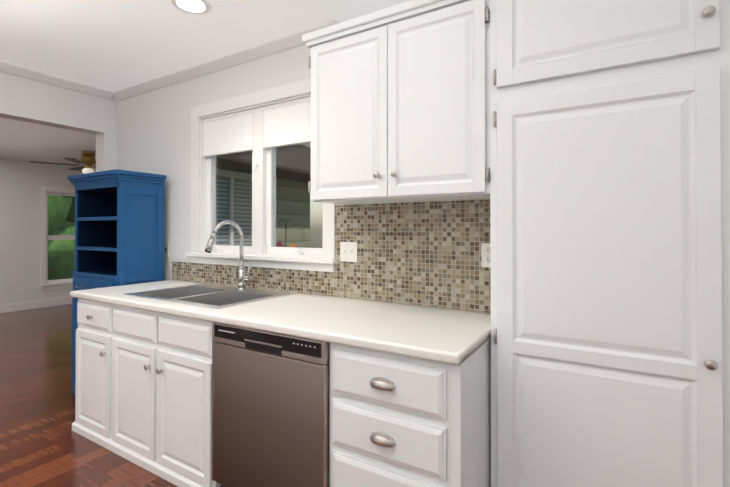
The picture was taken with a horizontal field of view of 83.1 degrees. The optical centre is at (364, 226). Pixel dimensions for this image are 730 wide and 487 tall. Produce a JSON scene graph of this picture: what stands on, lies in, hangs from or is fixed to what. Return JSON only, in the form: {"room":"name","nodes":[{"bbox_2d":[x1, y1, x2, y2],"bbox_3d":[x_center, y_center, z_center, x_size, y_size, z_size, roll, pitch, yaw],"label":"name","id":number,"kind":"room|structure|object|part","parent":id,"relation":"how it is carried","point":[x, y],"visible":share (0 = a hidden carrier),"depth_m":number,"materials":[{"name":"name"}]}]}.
{"room":"kitchen","nodes":[
{"label":"kitchen","id":0,"kind":"room"},
{"bbox_2d":[0,158,95,304],"bbox_3d":[-6.244,0.083,5.716,0.150,2.540,6.300,0,-1,31],"label":"wall","id":1,"kind":"structure","parent":0,"point":[22,182],"depth_m":6.70,"materials":[{"name":"white paint"}]},
{"bbox_2d":[0,297,71,313],"bbox_3d":[-6.171,1.287,5.662,0.020,0.130,6.000,0,-1,31],"label":"baseboard","id":2,"kind":"structure","parent":1,"relation":"attached to","point":[14,307],"depth_m":6.79,"materials":[{"name":"white"}]},
{"bbox_2d":[40,186,74,290],"bbox_3d":[-5.210,0.201,7.342,0.175,1.750,1.025,0,-1,31],"label":"living room window","id":3,"kind":"structure","parent":1,"relation":"in","point":[47,284],"depth_m":7.03,"materials":[{"name":"white wood"}]},
{"bbox_3d":[-5.242,0.191,7.362,0.040,1.546,0.821,0,-1,31],"label":"sash","id":4,"kind":"part","parent":3,"relation":"part of","materials":[{"name":"white wood"}]},
{"bbox_2d":[0,304,221,486],"bbox_3d":[-2.245,1.364,3.257,9.530,0.060,6.300,0,-1,31],"label":"floor","id":5,"kind":"structure","parent":0,"point":[42,444],"depth_m":2.85,"materials":[{"name":"brown wood"}]},
{"bbox_2d":[72,298,115,453],"bbox_3d":[-1.504,0.896,2.859,0.504,0.868,0.701,0,-1,31],"label":"base cabinet","id":6,"kind":"object","parent":5,"relation":"on","point":[95,388],"depth_m":2.55,"materials":[{"name":"white wood"}]},
{"bbox_2d":[67,169,166,393],"bbox_3d":[-1.979,0.464,3.261,0.730,1.739,0.397,0,-1,31],"label":"hutch","id":7,"kind":"object","parent":5,"relation":"on","point":[119,227],"visible":0.58,"depth_m":3.19,"materials":[{"name":"blue wood"}]},
{"bbox_2d":[116,305,211,486],"bbox_3d":[-0.972,0.894,2.534,0.984,0.868,0.701,0,-1,31],"label":"base cabinet","id":8,"kind":"object","parent":5,"relation":"on","point":[143,392],"depth_m":2.18,"materials":[{"name":"white wood"}]},
{"bbox_2d":[70,280,490,364],"bbox_3d":[-0.623,0.437,2.312,2.606,0.040,0.726,0,-1,31],"label":"countertop","id":9,"kind":"structure","parent":8,"relation":"on","point":[450,336],"depth_m":1.85,"materials":[{"name":"white"}]},
{"bbox_2d":[124,220,292,308],"bbox_3d":[-0.960,0.283,2.534,0.865,0.651,0.562,0,-1,31],"label":"sink","id":10,"kind":"object","parent":9,"relation":"in","point":[211,296],"visible":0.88,"depth_m":2.61,"materials":[{"name":"silver metal"}]},
{"bbox_2d":[205,220,249,289],"bbox_3d":[-0.861,0.185,2.592,0.100,0.454,0.311,0,-1,31],"label":"faucet","id":11,"kind":"object","parent":9,"relation":"on","point":[241,271],"depth_m":2.68,"materials":[{"name":"silver metal"}]},
{"bbox_2d":[212,322,329,486],"bbox_3d":[-0.270,0.892,2.083,0.676,0.865,0.684,0,-1,31],"label":"dishwasher","id":12,"kind":"object","parent":5,"relation":"on","point":[270,409],"visible":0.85,"depth_m":1.78,"materials":[{"name":"silver metal"}]},
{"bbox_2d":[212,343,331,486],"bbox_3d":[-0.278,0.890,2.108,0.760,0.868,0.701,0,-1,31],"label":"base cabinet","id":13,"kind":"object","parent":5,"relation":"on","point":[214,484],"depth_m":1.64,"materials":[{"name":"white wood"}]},
{"bbox_2d":[332,339,490,486],"bbox_3d":[0.260,0.888,1.779,0.536,0.868,0.701,0,-1,31],"label":"base cabinet","id":14,"kind":"object","parent":5,"relation":"on","point":[398,420],"depth_m":1.47,"materials":[{"name":"white wood"}]},
{"bbox_2d":[490,0,729,486],"bbox_3d":[0.911,0.057,1.573,0.778,2.527,0.390,0,-1,31],"label":"pantry cabinet","id":15,"kind":"object","parent":5,"relation":"on","point":[610,225],"visible":1,"depth_m":1.42,"materials":[{"name":"white wood"}]},
{"bbox_2d":[0,72,251,180],"bbox_3d":[-2.500,0.066,3.511,0.150,2.540,6.150,0,-1,31],"label":"wall","id":16,"kind":"structure","parent":0,"point":[29,100],"depth_m":3.41,"materials":[{"name":"white paint"}]},
{"bbox_2d":[0,61,118,100],"bbox_3d":[-3.128,-1.183,2.292,0.060,0.060,3.399,0,-1,31],"label":"crown molding","id":17,"kind":"structure","parent":16,"relation":"attached to","point":[5,67],"depth_m":3.30,"materials":[{"name":"white wood"}]},
{"bbox_2d":[0,0,410,168],"bbox_3d":[-2.245,-1.193,3.276,9.530,0.185,6.300,0,-1,31],"label":"ceiling","id":18,"kind":"structure","parent":0,"point":[112,45],"depth_m":2.62,"materials":[{"name":"white paint"}]},
{"bbox_2d":[29,151,95,173],"bbox_3d":[-4.007,-0.913,5.969,1.276,0.332,1.288,0,-1,31],"label":"ceiling fan","id":19,"kind":"object","parent":18,"relation":"hanging from","point":[88,161],"visible":0.83,"depth_m":5.87,"materials":[{"name":"brown wood"}]},
{"bbox_2d":[171,0,210,14],"bbox_3d":[-0.946,-1.209,2.238,0.204,0.010,0.204,0,-1,31],"label":"recessed light","id":20,"kind":"object","parent":18,"relation":"in","point":[197,7],"visible":0.9,"depth_m":2.25,"materials":[{"name":"white plastic"}]},
{"bbox_2d":[117,45,341,280],"bbox_3d":[-0.144,0.058,2.537,5.185,2.540,0.150,0,-1,31],"label":"wall","id":21,"kind":"structure","parent":0,"point":[154,132],"depth_m":3.28,"materials":[{"name":"white paint"}]},
{"bbox_2d":[164,243,168,256],"bbox_3d":[-1.618,0.187,3.346,0.065,0.115,0.007,0,-1,31],"label":"phone jack","id":22,"kind":"object","parent":21,"relation":"attached to","point":[166,249],"visible":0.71,"depth_m":3.34,"materials":[{"name":"white plastic"}]},
{"bbox_2d":[113,20,338,100],"bbox_3d":[-1.184,-1.177,3.059,2.394,0.060,0.060,0,-1,31],"label":"crown molding","id":23,"kind":"structure","parent":21,"relation":"attached to","point":[282,44],"depth_m":2.95,"materials":[{"name":"white wood"}]},
{"bbox_2d":[186,78,336,271],"bbox_3d":[-0.730,-0.322,2.860,1.381,1.193,0.178,0,-1,31],"label":"kitchen window","id":24,"kind":"structure","parent":21,"relation":"in","point":[261,131],"depth_m":2.83,"materials":[{"name":"white wood"}]},
{"bbox_2d":[203,96,310,156],"bbox_3d":[-0.736,-0.678,2.853,1.157,0.284,0.033,0,-1,31],"label":"blind","id":25,"kind":"object","parent":24,"relation":"attached to","point":[265,127],"depth_m":2.83,"materials":[{"name":"white fabric"}]},
{"bbox_3d":[-0.728,-0.319,2.864,1.163,1.005,0.118,0,-1,31],"label":"sash","id":26,"kind":"part","parent":24,"relation":"part of","materials":[{"name":"white wood"}]},
{"bbox_2d":[276,219,296,246],"bbox_3d":[-0.598,0.093,3.026,0.280,0.308,0.206,0,-1,31],"label":"birdhouse","id":27,"kind":"object","parent":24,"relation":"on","point":[278,243],"depth_m":3.07,"materials":[{"name":"black metal"}]},
{"bbox_2d":[172,199,490,312],"bbox_3d":[-0.433,0.146,2.619,2.604,0.545,0.010,0,-1,31],"label":"backsplash","id":28,"kind":"structure","parent":21,"relation":"attached to","point":[420,253],"depth_m":2.23,"materials":[{"name":"tile"}]},
{"bbox_2d":[340,242,356,261],"bbox_3d":[-0.098,0.147,2.400,0.118,0.116,0.013,0,-1,31],"label":"switch plate","id":29,"kind":"object","parent":28,"relation":"attached to","point":[348,251],"visible":1,"depth_m":2.40,"materials":[{"name":"white plastic"}]},
{"bbox_2d":[482,243,489,266],"bbox_3d":[0.596,0.138,1.979,0.072,0.116,0.006,0,-1,31],"label":"electrical outlet plate","id":30,"kind":"object","parent":28,"relation":"attached to","point":[485,254],"visible":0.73,"depth_m":1.99,"materials":[{"name":"white plastic"}]},
{"bbox_2d":[302,0,489,205],"bbox_3d":[0.174,-0.554,2.036,0.955,0.883,0.378,0,-1,31],"label":"upper cabinet","id":31,"kind":"object","parent":21,"relation":"attached to","point":[400,103],"visible":1,"depth_m":1.85,"materials":[{"name":"white wood"}]},
{"label":"outside","id":32,"kind":"structure","parent":0,"visible":0},
{"bbox_3d":[-0.755,1.539,6.330,25.000,0.238,18.000,0,-1,31],"label":"ground","id":33,"kind":"structure","parent":32,"visible":0},
{"bbox_2d":[48,195,74,279],"bbox_3d":[-7.781,-0.716,8.306,3.330,4.823,8.000,0,-1,31],"label":"shrub","id":34,"kind":"object","parent":33,"relation":"on","point":[53,212],"depth_m":8.61,"materials":[{"name":"green plant"}]},
{"bbox_2d":[216,143,310,247],"bbox_3d":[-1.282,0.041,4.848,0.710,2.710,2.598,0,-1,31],"label":"window glass","id":35,"kind":"object","parent":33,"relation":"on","point":[245,160],"depth_m":5.08,"materials":[{"name":"clear glass"}]},
{"bbox_3d":[-1.606,-0.018,4.928,0.005,1.126,1.196,0,-1,31],"label":"glass","id":36,"kind":"part","parent":35,"relation":"part of","materials":[{"name":"clear glass"}]}
]}

